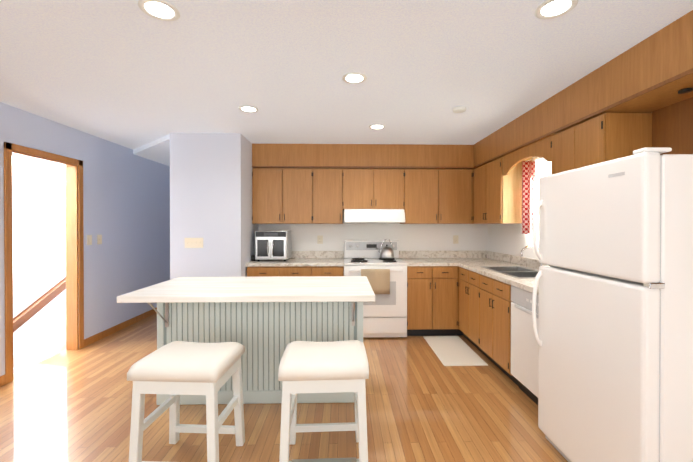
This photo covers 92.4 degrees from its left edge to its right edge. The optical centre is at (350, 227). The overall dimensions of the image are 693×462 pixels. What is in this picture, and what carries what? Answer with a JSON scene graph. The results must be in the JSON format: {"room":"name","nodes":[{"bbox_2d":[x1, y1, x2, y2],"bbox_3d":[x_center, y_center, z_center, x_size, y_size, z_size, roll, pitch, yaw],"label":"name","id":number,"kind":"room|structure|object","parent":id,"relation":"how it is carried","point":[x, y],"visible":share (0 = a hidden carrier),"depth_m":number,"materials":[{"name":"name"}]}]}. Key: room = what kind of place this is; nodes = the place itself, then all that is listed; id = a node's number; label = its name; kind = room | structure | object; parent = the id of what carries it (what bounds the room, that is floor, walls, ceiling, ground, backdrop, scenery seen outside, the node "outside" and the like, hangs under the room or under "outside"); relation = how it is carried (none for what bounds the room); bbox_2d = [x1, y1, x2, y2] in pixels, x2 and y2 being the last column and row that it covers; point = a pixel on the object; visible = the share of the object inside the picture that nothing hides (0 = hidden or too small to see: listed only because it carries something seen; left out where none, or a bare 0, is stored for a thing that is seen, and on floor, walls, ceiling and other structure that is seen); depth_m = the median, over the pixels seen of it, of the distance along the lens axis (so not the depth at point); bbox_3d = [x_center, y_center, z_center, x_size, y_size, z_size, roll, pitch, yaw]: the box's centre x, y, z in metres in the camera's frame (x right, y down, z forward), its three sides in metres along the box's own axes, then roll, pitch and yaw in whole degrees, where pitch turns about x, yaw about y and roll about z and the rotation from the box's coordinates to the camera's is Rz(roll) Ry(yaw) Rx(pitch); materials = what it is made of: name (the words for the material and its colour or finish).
{"room":"kitchen","nodes":[
{"label":"kitchen","id":0,"kind":"room"},
{"bbox_2d":[0,262,0,375],"bbox_3d":[-4.733,0.145,2.733,3.500,2.420,0.120,0,0,-1],"label":"wall","id":1,"kind":"structure","parent":0,"point":[0,318],"depth_m":2.83,"materials":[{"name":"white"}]},
{"bbox_2d":[12,155,65,366],"bbox_3d":[-3.650,1.285,4.350,1.020,4.720,3.050,0,0,-1],"label":"wall","id":2,"kind":"structure","parent":0,"point":[39,229],"depth_m":4.29,"materials":[{"name":"white"}]},
{"bbox_2d":[13,277,65,372],"bbox_3d":[-3.999,1.403,4.223,0.068,2.096,2.575,0,0,-1],"label":"stair handrail","id":3,"kind":"object","parent":2,"relation":"attached to","point":[51,344],"visible":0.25,"depth_m":4.34,"materials":[{"name":"brown wood"}]},
{"bbox_2d":[0,102,169,375],"bbox_3d":[-3.078,0.135,4.296,0.120,2.420,2.930,0,0,-1],"label":"wall","id":4,"kind":"structure","parent":0,"point":[126,203],"depth_m":4.16,"materials":[{"name":"blue"}]},
{"bbox_2d":[4,142,83,383],"bbox_3d":[-3.055,0.306,3.292,0.152,2.090,0.860,0,0,-1],"label":"door frame","id":5,"kind":"structure","parent":4,"relation":"attached to","point":[74,232],"depth_m":3.64,"materials":[{"name":"brown wood"}]},
{"bbox_2d":[87,235,91,244],"bbox_3d":[-3.001,0.148,3.823,0.012,0.115,0.075,0,0,-1],"label":"switch plate","id":6,"kind":"object","parent":4,"relation":"attached to","point":[89,239],"visible":1,"depth_m":3.82,"materials":[{"name":"beige plastic"}]},
{"bbox_2d":[97,235,101,243],"bbox_3d":[-3.005,0.147,3.982,0.012,0.115,0.075,0,0,-1],"label":"switch plate","id":7,"kind":"object","parent":4,"relation":"attached to","point":[99,239],"visible":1,"depth_m":3.98,"materials":[{"name":"beige plastic"}]},
{"bbox_2d":[84,307,156,346],"bbox_3d":[-3.022,1.300,4.750,0.014,0.085,2.040,0,0,-1],"label":"baseboard","id":8,"kind":"structure","parent":4,"relation":"attached to","point":[106,332],"depth_m":4.27,"materials":[{"name":"brown wood"}]},
{"bbox_2d":[133,134,169,165],"bbox_3d":[-2.554,-1.048,4.775,0.948,0.059,1.979,0,0,-1],"label":"ceiling","id":9,"kind":"structure","parent":0,"point":[158,150],"depth_m":4.46,"materials":[{"name":"white paint"}]},
{"bbox_2d":[170,133,258,279],"bbox_3d":[-1.681,0.132,4.853,0.800,2.420,2.120,0,0,-1],"label":"wall","id":10,"kind":"structure","parent":0,"point":[211,189],"depth_m":3.79,"materials":[{"name":"white paint"}]},
{"bbox_2d":[185,238,202,247],"bbox_3d":[-1.781,0.180,3.785,0.192,0.103,0.011,0,0,-1],"label":"light switch","id":11,"kind":"object","parent":10,"relation":"attached to","point":[193,242],"visible":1,"depth_m":3.78,"materials":[{"name":"beige plastic"}]},
{"bbox_2d":[0,313,567,461],"bbox_3d":[-2.170,1.423,1.549,8.570,0.120,8.720,0,0,-1],"label":"floor","id":12,"kind":"structure","parent":0,"point":[424,403],"depth_m":2.38,"materials":[{"name":"brown wood"}]},
{"bbox_2d":[127,341,244,461],"bbox_3d":[-0.908,1.031,1.901,0.472,0.652,0.412,0,0,3],"label":"stool","id":13,"kind":"object","parent":12,"relation":"on","point":[175,370],"visible":1,"depth_m":1.75,"materials":[{"name":"white paint"}]},
{"bbox_2d":[149,304,362,404],"bbox_3d":[-0.690,0.917,2.562,1.584,0.879,0.684,0,0,-1],"label":"kitchen island","id":14,"kind":"object","parent":12,"relation":"on","point":[264,321],"depth_m":2.55,"materials":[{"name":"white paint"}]},
{"bbox_2d":[117,276,374,303],"bbox_3d":[-0.669,0.456,2.518,1.640,0.042,0.800,0,0,-1],"label":"island countertop","id":15,"kind":"structure","parent":14,"relation":"on","point":[274,289],"depth_m":2.32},
{"bbox_2d":[247,266,343,276],"bbox_3d":[-0.671,0.908,4.294,1.161,0.873,0.646,0,0,-1],"label":"base cabinet","id":16,"kind":"object","parent":12,"relation":"on","point":[297,271],"visible":0.27,"depth_m":3.99,"materials":[{"name":"brown wood"}]},
{"bbox_2d":[245,251,343,266],"bbox_3d":[-0.678,0.400,4.297,1.176,0.138,0.638,0,0,-1],"label":"countertop","id":17,"kind":"structure","parent":16,"relation":"on","point":[314,258],"depth_m":4.30,"materials":[{"name":"stone"}]},
{"bbox_2d":[255,230,291,260],"bbox_3d":[-1.003,0.237,4.323,0.410,0.385,0.412,0,0,-1],"label":"toaster oven","id":18,"kind":"object","parent":17,"relation":"on","point":[273,244],"visible":1,"depth_m":4.15,"materials":[{"name":"silver metal"}]},
{"bbox_2d":[278,340,368,461],"bbox_3d":[-0.148,1.031,1.918,0.472,0.652,0.412,0,0,-3],"label":"stool","id":19,"kind":"object","parent":12,"relation":"on","point":[322,367],"visible":1,"depth_m":1.74,"materials":[{"name":"white paint"}]},
{"bbox_2d":[344,240,406,337],"bbox_3d":[0.293,0.760,4.269,0.760,1.170,0.706,0,0,-1],"label":"range","id":20,"kind":"object","parent":12,"relation":"on","point":[384,315],"visible":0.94,"depth_m":3.97,"materials":[{"name":"white metal"}]},
{"bbox_2d":[361,269,389,293],"bbox_3d":[0.291,0.641,3.925,0.340,0.294,0.039,0,0,-1],"label":"towel","id":21,"kind":"object","parent":20,"relation":"hanging from","point":[379,280],"visible":0.83,"depth_m":3.91,"materials":[{"name":"beige fabric"}]},
{"bbox_2d":[376,239,393,258],"bbox_3d":[0.456,0.284,4.413,0.240,0.253,0.192,0,0,-1],"label":"kettle","id":22,"kind":"object","parent":20,"relation":"on","point":[386,252],"visible":1,"depth_m":4.35,"materials":[{"name":"silver metal"}]},
{"bbox_2d":[407,266,434,335],"bbox_3d":[0.829,0.907,4.339,0.309,0.872,0.625,0,0,-1],"label":"base cabinet","id":23,"kind":"object","parent":12,"relation":"on","point":[420,279],"depth_m":4.03,"materials":[{"name":"brown wood"}]},
{"bbox_2d":[435,266,458,335],"bbox_3d":[1.136,0.907,4.346,0.305,0.872,0.625,0,0,-1],"label":"base cabinet","id":24,"kind":"object","parent":12,"relation":"on","point":[446,277],"depth_m":4.03,"materials":[{"name":"brown wood"}]},
{"bbox_2d":[399,251,455,265],"bbox_3d":[0.974,0.400,4.335,0.600,0.138,0.638,0,0,-1],"label":"countertop","id":25,"kind":"structure","parent":24,"relation":"on","point":[412,258],"depth_m":4.56,"materials":[{"name":"stone"}]},
{"bbox_2d":[446,251,549,294],"bbox_3d":[1.623,0.406,3.432,0.656,0.138,2.473,0,0,-1],"label":"countertop","id":26,"kind":"structure","parent":24,"relation":"on","point":[473,261],"depth_m":3.77,"materials":[{"name":"stone"}]},
{"bbox_2d":[480,245,546,278],"bbox_3d":[1.667,0.389,3.251,0.480,0.426,0.800,0,0,-1],"label":"double sink","id":27,"kind":"object","parent":26,"relation":"in","point":[520,272],"visible":0.29,"depth_m":3.24,"materials":[{"name":"silver metal"}]},
{"bbox_2d":[423,336,487,365],"bbox_3d":[1.115,1.343,3.659,0.435,0.010,0.850,0,0,-1],"label":"rug","id":28,"kind":"object","parent":12,"relation":"on","point":[453,350],"visible":1,"depth_m":3.58,"materials":[{"name":"white fabric"}]},
{"bbox_2d":[459,267,467,338],"bbox_3d":[1.626,0.910,3.895,0.626,0.872,0.334,0,0,-1],"label":"base cabinet","id":29,"kind":"object","parent":12,"relation":"on","point":[462,271],"depth_m":3.90,"materials":[{"name":"brown wood"}]},
{"bbox_2d":[458,251,497,253],"bbox_3d":[1.604,0.400,4.346,0.360,0.138,0.643,0,0,-1],"label":"countertop","id":30,"kind":"structure","parent":29,"relation":"on","point":[467,252],"depth_m":4.65,"materials":[{"name":"stone"}]},
{"bbox_2d":[467,270,478,349],"bbox_3d":[1.633,0.912,3.576,0.626,0.872,0.304,0,0,-1],"label":"base cabinet","id":31,"kind":"object","parent":12,"relation":"on","point":[473,308],"depth_m":3.60,"materials":[{"name":"brown wood"}]},
{"bbox_2d":[479,274,490,360],"bbox_3d":[1.640,0.914,3.272,0.626,0.872,0.304,0,0,-1],"label":"base cabinet","id":32,"kind":"object","parent":12,"relation":"on","point":[484,281],"depth_m":3.30,"materials":[{"name":"brown wood"}]},
{"bbox_2d":[491,278,518,385],"bbox_3d":[1.647,0.916,2.968,0.626,0.872,0.304,0,0,-1],"label":"base cabinet","id":33,"kind":"object","parent":12,"relation":"on","point":[501,301],"depth_m":2.94,"materials":[{"name":"brown wood"}]},
{"bbox_2d":[511,285,538,404],"bbox_3d":[1.649,0.920,2.510,0.610,0.871,0.600,0,0,-1],"label":"dishwasher","id":34,"kind":"object","parent":12,"relation":"on","point":[524,357],"visible":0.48,"depth_m":2.60,"materials":[{"name":"white metal"}]},
{"bbox_2d":[532,147,692,461],"bbox_3d":[1.560,0.512,1.767,0.821,1.698,0.764,0,0,-1],"label":"refrigerator","id":35,"kind":"object","parent":12,"relation":"on","point":[613,335],"visible":1,"depth_m":1.51,"materials":[{"name":"white metal"}]},
{"bbox_2d":[0,0,692,149],"bbox_3d":[-2.170,-1.107,1.533,8.570,0.100,8.720,0,0,-1],"label":"ceiling","id":36,"kind":"structure","parent":0,"point":[131,74],"depth_m":2.14,"materials":[{"name":"white paint"}]},
{"bbox_2d":[138,0,179,21],"bbox_3d":[-0.926,-1.053,1.612,0.180,0.008,0.180,0,0,-1],"label":"recessed light","id":37,"kind":"object","parent":36,"relation":"in","point":[162,10],"visible":1,"depth_m":1.61,"materials":[{"name":"white glass"}]},
{"bbox_2d":[238,105,258,112],"bbox_3d":[-0.918,-1.062,2.992,0.180,0.008,0.180,0,0,-1],"label":"recessed light","id":38,"kind":"object","parent":36,"relation":"in","point":[248,109],"visible":1,"depth_m":2.99,"materials":[{"name":"white glass"}]},
{"bbox_2d":[342,72,366,83],"bbox_3d":[0.027,-1.058,2.364,0.180,0.008,0.180,0,0,-1],"label":"recessed light","id":39,"kind":"object","parent":36,"relation":"in","point":[354,78],"visible":1,"depth_m":2.36,"materials":[{"name":"white glass"}]},
{"bbox_2d":[369,124,384,129],"bbox_3d":[0.280,-1.065,3.530,0.180,0.008,0.180,0,0,-1],"label":"recessed light","id":40,"kind":"object","parent":36,"relation":"in","point":[377,126],"visible":1,"depth_m":3.52,"materials":[{"name":"white glass"}]},
{"bbox_2d":[453,106,465,112],"bbox_3d":[0.973,-1.051,2.976,0.120,0.030,0.120,0,0,-1],"label":"smoke detector","id":41,"kind":"object","parent":36,"relation":"attached to","point":[459,109],"visible":1,"depth_m":2.94,"materials":[{"name":"white paint"}]},
{"bbox_2d":[534,0,577,19],"bbox_3d":[0.984,-1.053,1.596,0.180,0.008,0.180,0,0,-1],"label":"recessed light","id":42,"kind":"object","parent":36,"relation":"in","point":[548,9],"visible":1,"depth_m":1.60,"materials":[{"name":"white glass"}]},
{"bbox_2d":[259,211,487,250],"bbox_3d":[0.383,0.133,4.700,3.320,2.420,0.120,0,0,-1],"label":"wall","id":43,"kind":"structure","parent":0,"point":[428,237],"depth_m":4.64,"materials":[{"name":"white paint"}]},
{"bbox_2d":[252,168,283,223],"bbox_3d":[-1.075,-0.403,4.433,0.387,0.715,0.337,0,0,-1],"label":"upper cabinet","id":44,"kind":"object","parent":43,"relation":"attached to","point":[267,183],"depth_m":4.26,"materials":[{"name":"brown wood"}]},
{"bbox_2d":[284,168,311,223],"bbox_3d":[-0.689,-0.403,4.442,0.387,0.715,0.337,0,0,-1],"label":"upper cabinet","id":45,"kind":"object","parent":43,"relation":"attached to","point":[297,181],"depth_m":4.27,"materials":[{"name":"brown wood"}]},
{"bbox_2d":[317,236,322,243],"bbox_3d":[-0.425,0.173,4.618,0.075,0.115,0.008,0,0,-1],"label":"electrical outlet","id":46,"kind":"object","parent":43,"relation":"attached to","point":[319,239],"visible":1,"depth_m":4.62,"materials":[{"name":"beige plastic"}]},
{"bbox_2d":[312,168,343,223],"bbox_3d":[-0.302,-0.403,4.451,0.387,0.715,0.337,0,0,-1],"label":"upper cabinet","id":47,"kind":"object","parent":43,"relation":"attached to","point":[330,183],"depth_m":4.28,"materials":[{"name":"brown wood"}]},
{"bbox_2d":[344,168,375,208],"bbox_3d":[0.092,-0.496,4.459,0.400,0.530,0.337,0,0,-1],"label":"upper cabinet","id":48,"kind":"object","parent":43,"relation":"attached to","point":[359,183],"depth_m":4.29,"materials":[{"name":"brown wood"}]},
{"bbox_2d":[252,144,473,167],"bbox_3d":[0.329,-0.921,4.465,3.196,0.306,0.330,0,0,-1],"label":"soffit","id":49,"kind":"object","parent":43,"relation":"attached to","point":[263,155],"depth_m":4.30,"materials":[{"name":"brown wood"}]},
{"bbox_2d":[344,209,404,222],"bbox_3d":[0.291,-0.139,4.356,0.754,0.177,0.557,0,0,-1],"label":"range hood","id":50,"kind":"object","parent":43,"relation":"attached to","point":[374,215],"visible":1,"depth_m":4.10,"materials":[{"name":"white metal"}]},
{"bbox_2d":[376,168,403,208],"bbox_3d":[0.492,-0.496,4.468,0.400,0.530,0.337,0,0,-1],"label":"upper cabinet","id":51,"kind":"object","parent":43,"relation":"attached to","point":[389,181],"depth_m":4.30,"materials":[{"name":"brown wood"}]},
{"bbox_2d":[400,168,439,223],"bbox_3d":[0.914,-0.404,4.478,0.445,0.715,0.337,0,0,-1],"label":"upper cabinet","id":52,"kind":"object","parent":43,"relation":"attached to","point":[421,185],"depth_m":4.31,"materials":[{"name":"brown wood"}]},
{"bbox_2d":[453,235,457,243],"bbox_3d":[1.474,0.173,4.661,0.075,0.115,0.008,0,0,-1],"label":"electrical outlet","id":53,"kind":"object","parent":43,"relation":"attached to","point":[455,239],"visible":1,"depth_m":4.66,"materials":[{"name":"beige plastic"}]},
{"bbox_2d":[440,168,471,223],"bbox_3d":[1.357,-0.404,4.489,0.441,0.715,0.337,0,0,-1],"label":"upper cabinet","id":54,"kind":"object","parent":43,"relation":"attached to","point":[455,183],"depth_m":4.32,"materials":[{"name":"brown wood"}]},
{"bbox_2d":[487,157,542,259],"bbox_3d":[2.069,0.156,0.978,0.120,2.420,7.400,0,0,-1],"label":"wall","id":55,"kind":"structure","parent":0,"point":[510,239],"depth_m":4.01,"materials":[{"name":"white paint"}]},
{"bbox_2d":[472,168,474,223],"bbox_3d":[1.752,-0.404,4.498,0.349,0.715,0.337,0,0,-1],"label":"upper cabinet","id":56,"kind":"object","parent":55,"relation":"attached to","point":[472,168],"depth_m":4.34,"materials":[{"name":"brown wood"}]},
{"bbox_2d":[473,162,484,223],"bbox_3d":[1.766,-0.401,4.145,0.337,0.715,0.403,0,0,-1],"label":"upper cabinet","id":57,"kind":"object","parent":55,"relation":"attached to","point":[479,171],"depth_m":4.12,"materials":[{"name":"brown wood"}]},
{"bbox_2d":[485,154,531,223],"bbox_3d":[1.775,-0.399,3.754,0.337,0.715,0.379,0,0,-1],"label":"upper cabinet","id":58,"kind":"object","parent":55,"relation":"attached to","point":[503,194],"depth_m":3.57,"materials":[{"name":"brown wood"}]},
{"bbox_2d":[522,157,538,233],"bbox_3d":[1.876,-0.313,3.171,0.159,0.771,0.760,0,0,-1],"label":"curtain","id":59,"kind":"object","parent":55,"relation":"hanging from","point":[528,187],"visible":0.83,"depth_m":3.47,"materials":[{"name":"red fabric"}]},
{"bbox_2d":[537,158,551,250],"bbox_3d":[2.019,-0.218,3.175,0.060,0.980,0.720,0,0,-1],"label":"window","id":60,"kind":"structure","parent":55,"relation":"in","point":[544,167],"depth_m":3.49,"materials":[{"name":"white glass"}]},
{"bbox_2d":[549,126,568,174],"bbox_3d":[1.802,-0.391,2.574,0.337,0.715,0.270,0,0,-1],"label":"upper cabinet","id":61,"kind":"object","parent":55,"relation":"attached to","point":[560,141],"depth_m":2.59,"materials":[{"name":"brown wood"}]},
{"bbox_2d":[474,10,692,165],"bbox_3d":[1.806,-0.909,2.548,0.330,0.306,3.564,0,0,-1],"label":"soffit","id":62,"kind":"object","parent":55,"relation":"attached to","point":[628,102],"depth_m":2.06,"materials":[{"name":"brown wood"}]},
{"bbox_2d":[503,134,554,175],"bbox_3d":[1.651,-0.652,3.132,0.018,0.210,0.852,0,0,-1],"label":"window valance","id":63,"kind":"object","parent":62,"relation":"attached to","point":[542,148],"visible":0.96,"depth_m":3.05,"materials":[{"name":"brown wood"}]},
{"bbox_2d":[569,110,656,169],"bbox_3d":[1.808,-0.390,2.304,0.337,0.715,0.270,0,0,-1],"label":"upper cabinet","id":64,"kind":"object","parent":55,"relation":"attached to","point":[600,137],"depth_m":2.17,"materials":[{"name":"brown wood"}]}
]}

